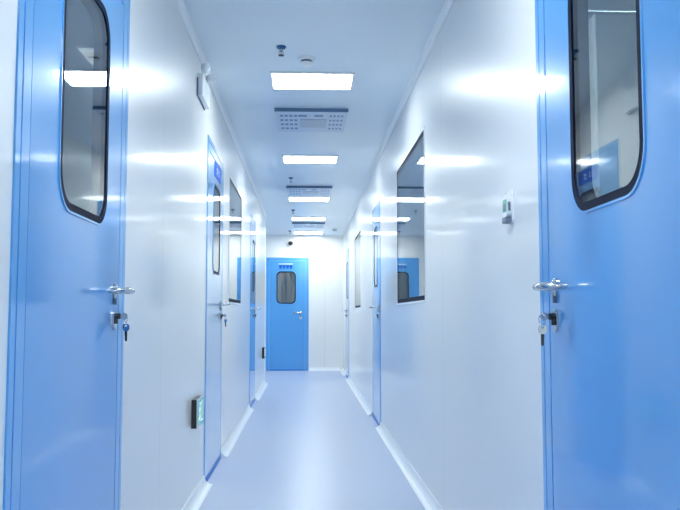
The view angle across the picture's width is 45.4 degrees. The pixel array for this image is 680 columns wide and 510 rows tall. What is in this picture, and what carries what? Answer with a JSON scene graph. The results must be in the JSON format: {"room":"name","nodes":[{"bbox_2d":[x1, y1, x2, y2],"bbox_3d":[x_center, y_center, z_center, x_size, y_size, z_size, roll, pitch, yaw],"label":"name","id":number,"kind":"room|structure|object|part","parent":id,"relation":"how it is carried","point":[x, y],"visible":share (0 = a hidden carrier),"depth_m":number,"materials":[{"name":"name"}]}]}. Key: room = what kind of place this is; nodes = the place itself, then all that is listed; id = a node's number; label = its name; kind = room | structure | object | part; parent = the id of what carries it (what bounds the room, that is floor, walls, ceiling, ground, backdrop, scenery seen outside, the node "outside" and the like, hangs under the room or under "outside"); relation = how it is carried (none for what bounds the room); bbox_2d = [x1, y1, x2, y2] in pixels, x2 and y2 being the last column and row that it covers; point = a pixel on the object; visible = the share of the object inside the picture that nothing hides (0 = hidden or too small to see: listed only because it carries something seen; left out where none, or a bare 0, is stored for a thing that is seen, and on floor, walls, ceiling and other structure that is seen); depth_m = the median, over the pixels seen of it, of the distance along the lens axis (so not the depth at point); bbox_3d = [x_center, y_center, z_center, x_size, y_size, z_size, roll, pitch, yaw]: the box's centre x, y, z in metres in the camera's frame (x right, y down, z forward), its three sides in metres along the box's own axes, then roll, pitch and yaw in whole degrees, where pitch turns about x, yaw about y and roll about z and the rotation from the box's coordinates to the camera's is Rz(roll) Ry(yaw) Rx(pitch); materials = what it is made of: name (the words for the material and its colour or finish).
{"room":"clean room","nodes":[
{"label":"clean room","id":0,"kind":"room"},
{"bbox_2d":[63,72,92,210],"bbox_3d":[-2.043,0.130,4.948,2.330,2.530,0.050,0,-4,-2],"label":"wall","id":1,"kind":"structure","parent":0,"point":[78,91],"depth_m":5.00,"materials":[{"name":"white paint"}]},
{"bbox_2d":[0,0,265,509],"bbox_3d":[-0.819,0.071,4.151,0.050,2.530,16.350,0,-4,-2],"label":"wall","id":2,"kind":"structure","parent":0,"point":[162,457],"depth_m":3.58,"materials":[{"name":"paint"}]},
{"bbox_2d":[3,0,134,509],"bbox_3d":[-0.697,0.114,2.225,0.133,2.160,1.060,0,-4,-2],"label":"door","id":3,"kind":"structure","parent":2,"relation":"in","point":[63,444],"depth_m":2.05,"materials":[{"name":"blue paint"}]},
{"bbox_3d":[-0.680,0.112,2.542,0.073,0.024,0.158,0,-4,-2],"label":"handle","id":4,"kind":"part","parent":3,"relation":"part of","materials":[{"name":"silver metal"}]},
{"bbox_2d":[121,313,128,341],"bbox_3d":[-0.692,0.231,2.601,0.037,0.092,0.020,-1,-4,17],"label":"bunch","id":5,"kind":"object","parent":3,"relation":"hanging from","point":[124,316],"visible":1,"depth_m":2.60,"materials":[{"name":"silver metal"}]},
{"bbox_2d":[182,476,212,509],"bbox_3d":[-0.755,1.286,3.810,0.056,0.056,2.275,0,-4,-2],"label":"baseboard","id":6,"kind":"structure","parent":2,"relation":"attached to","point":[199,494],"depth_m":4.53,"materials":[{"name":"white plastic"}]},
{"bbox_2d":[191,395,203,428],"bbox_3d":[-0.795,0.874,4.539,0.034,0.155,0.270,0,-4,-2],"label":"exit sign","id":7,"kind":"object","parent":2,"relation":"attached to","point":[197,405],"visible":1,"depth_m":4.41,"materials":[{"name":"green plastic"}]},
{"bbox_3d":[-0.781,0.874,4.539,0.004,0.139,0.254,0,-4,-2],"label":"panel","id":8,"kind":"part","parent":7,"relation":"part of","materials":[{"name":"teal plastic"}]},
{"bbox_2d":[197,62,214,109],"bbox_3d":[-0.783,-0.992,4.757,0.071,0.208,0.338,0,-4,-2],"label":"emergency light","id":9,"kind":"object","parent":2,"relation":"attached to","point":[203,90],"visible":1,"depth_m":4.66,"materials":[{"name":"white plastic"}]},
{"bbox_2d":[204,135,229,480],"bbox_3d":[-0.834,0.356,5.499,0.133,2.160,0.960,0,-4,-2],"label":"door","id":10,"kind":"structure","parent":2,"relation":"in","point":[215,164],"depth_m":5.45,"materials":[{"name":"blue paint"}]},
{"bbox_3d":[-0.848,-0.571,5.637,0.004,0.100,0.380,0,-4,-2],"label":"name plate","id":11,"kind":"part","parent":10,"relation":"part of","materials":[{"name":"blue plastic"}]},
{"bbox_2d":[175,0,267,217],"bbox_3d":[-0.778,-1.176,4.234,0.030,0.030,16.330,0,-4,-2],"label":"trim","id":12,"kind":"structure","parent":2,"relation":"attached to","point":[180,4],"depth_m":5.42,"materials":[{"name":"white plastic"}]},
{"bbox_2d":[228,175,241,304],"bbox_3d":[-0.940,-0.085,7.123,0.054,1.030,1.260,0,-4,-2],"label":"window","id":13,"kind":"structure","parent":2,"relation":"in","point":[235,198],"depth_m":7.03,"materials":[{"name":"clear glass"}]},
{"bbox_2d":[221,404,253,456],"bbox_3d":[-0.905,1.552,7.399,0.056,0.056,3.010,0,-4,-2],"label":"baseboard","id":14,"kind":"structure","parent":2,"relation":"attached to","point":[227,447],"depth_m":6.93,"materials":[{"name":"white plastic"}]},
{"bbox_2d":[249,214,260,406],"bbox_3d":[-0.998,0.646,9.425,0.133,2.160,0.900,0,-4,-2],"label":"door","id":15,"kind":"structure","parent":2,"relation":"in","point":[253,223],"depth_m":9.36,"materials":[{"name":"blue paint"}]},
{"bbox_3d":[-1.037,0.646,9.423,0.055,2.160,0.900,0,-4,-2],"label":"frame","id":16,"kind":"part","parent":15,"relation":"part of","materials":[{"name":"blue paint"}]},
{"bbox_2d":[255,380,267,400],"bbox_3d":[-1.056,1.817,10.992,0.056,0.056,2.400,0,-4,-2],"label":"baseboard","id":17,"kind":"structure","parent":2,"relation":"attached to","point":[263,386],"depth_m":10.77,"materials":[{"name":"white plastic"}]},
{"bbox_2d":[262,347,264,358],"bbox_3d":[-1.093,1.399,11.643,0.034,0.155,0.270,0,-4,-2],"label":"exit sign","id":18,"kind":"object","parent":2,"relation":"attached to","point":[263,348],"visible":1,"depth_m":11.51,"materials":[{"name":"black plastic"}]},
{"bbox_2d":[264,229,265,379],"bbox_3d":[-1.159,0.673,12.294,0.056,2.530,0.056,0,-4,-2],"label":"trim","id":19,"kind":"structure","parent":2,"relation":"attached to","point":[265,229],"depth_m":12.34,"materials":[{"name":"white plastic"}]},
{"bbox_2d":[65,0,444,234],"bbox_3d":[-0.172,-1.066,6.605,6.300,0.100,21.120,0,-4,-2],"label":"ceiling","id":20,"kind":"structure","parent":0,"point":[383,42],"depth_m":4.97,"materials":[{"name":"white paint"}]},
{"bbox_2d":[76,45,93,66],"bbox_3d":[-1.398,-1.149,4.703,0.158,0.014,0.363,0,-4,-2],"label":"recessed light","id":21,"kind":"object","parent":20,"relation":"in","point":[87,51],"visible":0.39,"depth_m":4.61,"materials":[{"name":"white"}]},
{"bbox_2d":[78,48,93,64],"bbox_3d":[-1.398,-1.151,4.703,0.150,0.009,0.335,0,-4,-2],"label":"diffuser","id":22,"kind":"object","parent":21,"relation":"attached to","point":[88,53],"depth_m":4.64,"materials":[{"name":"white"}]},
{"bbox_2d":[276,45,285,56],"bbox_3d":[-0.329,-1.141,4.547,0.054,0.054,0.054,0,-4,-2],"label":"sprinkler head","id":23,"kind":"object","parent":20,"relation":"attached to","point":[281,48],"visible":1,"depth_m":4.54},
{"bbox_2d":[298,55,314,66],"bbox_3d":[-0.196,-1.130,4.752,0.104,0.045,0.104,0,-4,-2],"label":"smoke detector","id":24,"kind":"object","parent":20,"relation":"attached to","point":[305,60],"visible":1,"depth_m":4.72,"materials":[{"name":"white plastic"}]},
{"bbox_2d":[292,222,324,227],"bbox_3d":[-0.526,-0.491,13.511,0.538,0.030,0.664,0,-4,-2],"label":"ceiling vent","id":25,"kind":"object","parent":20,"relation":"in","point":[294,224],"visible":1,"depth_m":13.28,"materials":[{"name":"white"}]},
{"bbox_2d":[292,224,324,227],"bbox_3d":[-0.526,-0.493,13.513,0.530,0.025,0.660,0,-4,-2],"label":"diffuser","id":26,"kind":"object","parent":25,"relation":"attached to","point":[294,225],"depth_m":13.43,"materials":[{"name":"white metal"}]},
{"bbox_2d":[291,217,325,220],"bbox_3d":[-0.489,-0.565,12.617,0.528,0.014,0.363,0,-4,-2],"label":"recessed light","id":27,"kind":"object","parent":20,"relation":"in","point":[292,218],"visible":1,"depth_m":12.57,"materials":[{"name":"white plastic"}]},
{"bbox_2d":[292,218,324,219],"bbox_3d":[-0.489,-0.566,12.617,0.500,0.009,0.335,0,-4,-2],"label":"diffuser","id":28,"kind":"object","parent":27,"relation":"attached to","point":[292,218],"depth_m":12.62,"materials":[{"name":"white plastic"}]},
{"bbox_2d":[294,231,322,233],"bbox_3d":[-0.579,-0.405,14.779,0.528,0.014,0.363,0,-4,-2],"label":"recessed light","id":29,"kind":"object","parent":20,"relation":"in","point":[295,232],"visible":1,"depth_m":14.71,"materials":[{"name":"white plastic"}]},
{"bbox_2d":[294,232,321,233],"bbox_3d":[-0.579,-0.406,14.779,0.500,0.009,0.335,0,-4,-2],"label":"diffuser","id":30,"kind":"object","parent":29,"relation":"attached to","point":[294,232],"depth_m":14.79,"materials":[{"name":"white plastic"}]},
{"bbox_2d":[286,186,331,195],"bbox_3d":[-0.370,-0.765,9.794,0.538,0.030,0.664,0,-4,-2],"label":"ceiling vent","id":31,"kind":"object","parent":20,"relation":"in","point":[291,190],"visible":1,"depth_m":9.65,"materials":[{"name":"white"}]},
{"bbox_3d":[-0.357,-0.751,9.821,0.200,0.006,0.250,0,-4,-2],"label":"plate","id":32,"kind":"part","parent":31,"relation":"part of","materials":[{"name":"blue"}]},
{"bbox_2d":[288,196,329,201],"bbox_3d":[-0.399,-0.723,10.474,0.528,0.014,0.363,0,-4,-2],"label":"recessed light","id":33,"kind":"object","parent":20,"relation":"in","point":[291,198],"visible":1,"depth_m":10.41,"materials":[{"name":"white plastic"}]},
{"bbox_2d":[289,197,328,200],"bbox_3d":[-0.399,-0.725,10.474,0.500,0.009,0.335,0,-4,-2],"label":"diffuser","id":34,"kind":"object","parent":33,"relation":"attached to","point":[290,198],"depth_m":10.45,"materials":[{"name":"white plastic"}]},
{"bbox_2d":[282,155,337,163],"bbox_3d":[-0.287,-0.920,7.804,0.528,0.014,0.363,0,-4,-2],"label":"recessed light","id":35,"kind":"object","parent":20,"relation":"in","point":[317,159],"visible":1,"depth_m":7.80,"materials":[{"name":"white plastic"}]},
{"bbox_2d":[274,108,347,131],"bbox_3d":[-0.222,-1.028,6.237,0.538,0.030,0.664,0,-4,-2],"label":"ceiling vent","id":36,"kind":"object","parent":20,"relation":"in","point":[288,119],"visible":1,"depth_m":6.15,"materials":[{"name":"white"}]},
{"bbox_3d":[-0.208,-1.014,6.263,0.200,0.006,0.250,0,-4,-2],"label":"plate","id":37,"kind":"part","parent":36,"relation":"part of","materials":[{"name":"blue"}]},
{"bbox_2d":[270,71,354,89],"bbox_3d":[-0.178,-1.113,5.193,0.528,0.014,0.363,0,-4,-2],"label":"recessed light","id":38,"kind":"object","parent":20,"relation":"in","point":[285,80],"visible":1,"depth_m":5.17,"materials":[{"name":"white plastic"}]},
{"bbox_2d":[278,273,294,302],"bbox_3d":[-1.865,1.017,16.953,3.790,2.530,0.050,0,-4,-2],"label":"window","id":39,"kind":"structure","parent":0,"point":[286,281],"depth_m":16.98,"materials":[{"name":"clear glass"}]},
{"bbox_2d":[265,235,342,369],"bbox_3d":[-1.790,0.884,15.160,3.790,2.530,0.050,0,-4,-2],"label":"wall","id":40,"kind":"structure","parent":0,"point":[325,254],"depth_m":15.21,"materials":[{"name":"paint"}]},
{"bbox_2d":[266,257,308,370],"bbox_3d":[-0.982,1.096,15.136,0.798,2.105,0.133,0,-4,-2],"label":"door","id":41,"kind":"structure","parent":40,"relation":"in","point":[287,324],"depth_m":15.14,"materials":[{"name":"blue paint"}]},
{"bbox_2d":[266,235,340,236],"bbox_3d":[-1.803,-0.365,15.211,3.660,0.030,0.030,0,-4,-2],"label":"trim","id":42,"kind":"structure","parent":40,"relation":"attached to","point":[266,235],"depth_m":15.27,"materials":[{"name":"white plastic"}]},
{"bbox_2d":[309,367,339,370],"bbox_3d":[-0.292,2.119,15.078,0.583,0.056,0.056,0,-4,-2],"label":"baseboard","id":43,"kind":"structure","parent":40,"relation":"attached to","point":[322,368],"depth_m":15.09,"materials":[{"name":"white plastic"}]},
{"bbox_2d":[199,371,424,509],"bbox_3d":[-0.172,1.557,6.411,6.300,0.100,21.120,0,-4,-2],"label":"floor","id":44,"kind":"structure","parent":0,"point":[308,442],"depth_m":5.84,"materials":[{"name":"blue plastic"}]},
{"bbox_2d":[343,0,543,509],"bbox_3d":[0.480,0.181,5.637,0.050,2.530,19.220,0,-4,-2],"label":"wall","id":45,"kind":"structure","parent":0,"point":[461,378],"depth_m":3.46,"materials":[{"name":"metal"}]},
{"bbox_2d":[342,249,348,377],"bbox_3d":[0.109,0.975,13.501,0.133,2.105,0.900,0,-4,-2],"label":"door","id":46,"kind":"structure","parent":45,"relation":"in","point":[347,252],"depth_m":13.43,"materials":[{"name":"blue paint"}]},
{"bbox_2d":[355,229,360,308],"bbox_3d":[0.261,0.213,10.849,0.054,1.005,1.230,0,-4,-2],"label":"window","id":47,"kind":"structure","parent":45,"relation":"in","point":[358,236],"depth_m":10.71,"materials":[{"name":"clear glass"}]},
{"bbox_2d":[346,377,372,415],"bbox_3d":[0.214,1.792,10.650,0.056,0.056,4.670,0,-4,-2],"label":"baseboard","id":48,"kind":"structure","parent":45,"relation":"attached to","point":[369,411],"depth_m":9.82,"materials":[{"name":"white plastic"}]},
{"bbox_2d":[370,200,380,425],"bbox_3d":[0.341,0.566,7.959,0.133,2.105,0.885,0,-4,-2],"label":"door","id":49,"kind":"structure","parent":45,"relation":"in","point":[376,289],"depth_m":7.90,"materials":[{"name":"blue paint"}]},
{"bbox_2d":[342,0,453,235],"bbox_3d":[0.440,-1.066,5.727,0.030,0.030,19.220,0,-4,-2],"label":"trim","id":50,"kind":"structure","parent":45,"relation":"attached to","point":[446,7],"depth_m":5.27,"materials":[{"name":"white plastic"}]},
{"bbox_2d":[375,422,442,509],"bbox_3d":[0.456,1.365,4.871,0.056,0.056,5.160,0,-4,-2],"label":"baseboard","id":51,"kind":"structure","parent":45,"relation":"attached to","point":[422,492],"depth_m":5.18,"materials":[{"name":"white plastic"}]},
{"bbox_2d":[396,127,425,304],"bbox_3d":[0.487,-0.187,5.446,0.054,1.025,1.455,0,-4,-2],"label":"window","id":52,"kind":"structure","parent":45,"relation":"in","point":[410,175],"depth_m":5.28,"materials":[{"name":"clear glass"}]},
{"bbox_2d":[502,190,513,224],"bbox_3d":[0.564,-0.160,2.735,0.026,0.112,0.068,0,-4,-2],"label":"dispenser","id":53,"kind":"object","parent":45,"relation":"attached to","point":[508,200],"visible":1,"depth_m":2.71,"materials":[{"name":"white plastic"}]},
{"bbox_3d":[0.574,-0.160,2.736,0.006,0.112,0.068,0,-4,-2],"label":"plate","id":54,"kind":"part","parent":53,"relation":"part of","materials":[{"name":"white plastic"}]},
{"bbox_2d":[532,0,679,509],"bbox_3d":[0.597,0.114,1.851,0.133,2.105,1.055,0,-4,-2],"label":"door","id":55,"kind":"structure","parent":45,"relation":"in","point":[608,286],"depth_m":1.86,"materials":[{"name":"blue paint"}]},
{"bbox_3d":[0.636,0.114,1.852,0.055,2.105,1.055,0,-4,-2],"label":"frame","id":56,"kind":"part","parent":55,"relation":"part of","materials":[{"name":"blue paint"}]},
{"bbox_2d":[538,312,547,345],"bbox_3d":[0.560,0.203,2.220,0.037,0.092,0.020,-1,-4,17],"label":"keys","id":57,"kind":"object","parent":55,"relation":"hanging from","point":[544,316],"visible":1,"depth_m":2.22,"materials":[{"name":"silver metal"}]},
{"bbox_3d":[0.553,0.233,2.217,0.009,0.033,0.002,-1,-4,19],"label":"key blade","id":58,"kind":"part","parent":57,"relation":"part of","materials":[{"name":"grey metal"}]},
{"bbox_3d":[0.554,0.084,2.164,0.073,0.024,0.158,0,-4,-2],"label":"handle","id":59,"kind":"part","parent":55,"relation":"part of","materials":[{"name":"silver metal"}]},
{"bbox_2d":[588,9,635,196],"bbox_3d":[0.896,-0.488,3.036,0.560,1.580,0.047,0,-4,-2],"label":"window frame","id":60,"kind":"structure","parent":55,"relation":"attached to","point":[592,21],"depth_m":3.03,"materials":[{"name":"white metal"}]},
{"bbox_3d":[0.896,-1.092,3.079,0.560,0.368,0.020,0,-4,-2],"label":"rail","id":61,"kind":"part","parent":60,"relation":"part of","materials":[{"name":"silver metal"}]},
{"bbox_2d":[588,0,638,195],"bbox_3d":[1.817,0.039,3.711,2.460,2.530,0.050,0,-4,-2],"label":"wall","id":62,"kind":"structure","parent":0,"point":[616,37],"depth_m":3.72,"materials":[{"name":"white paint"}]}
]}

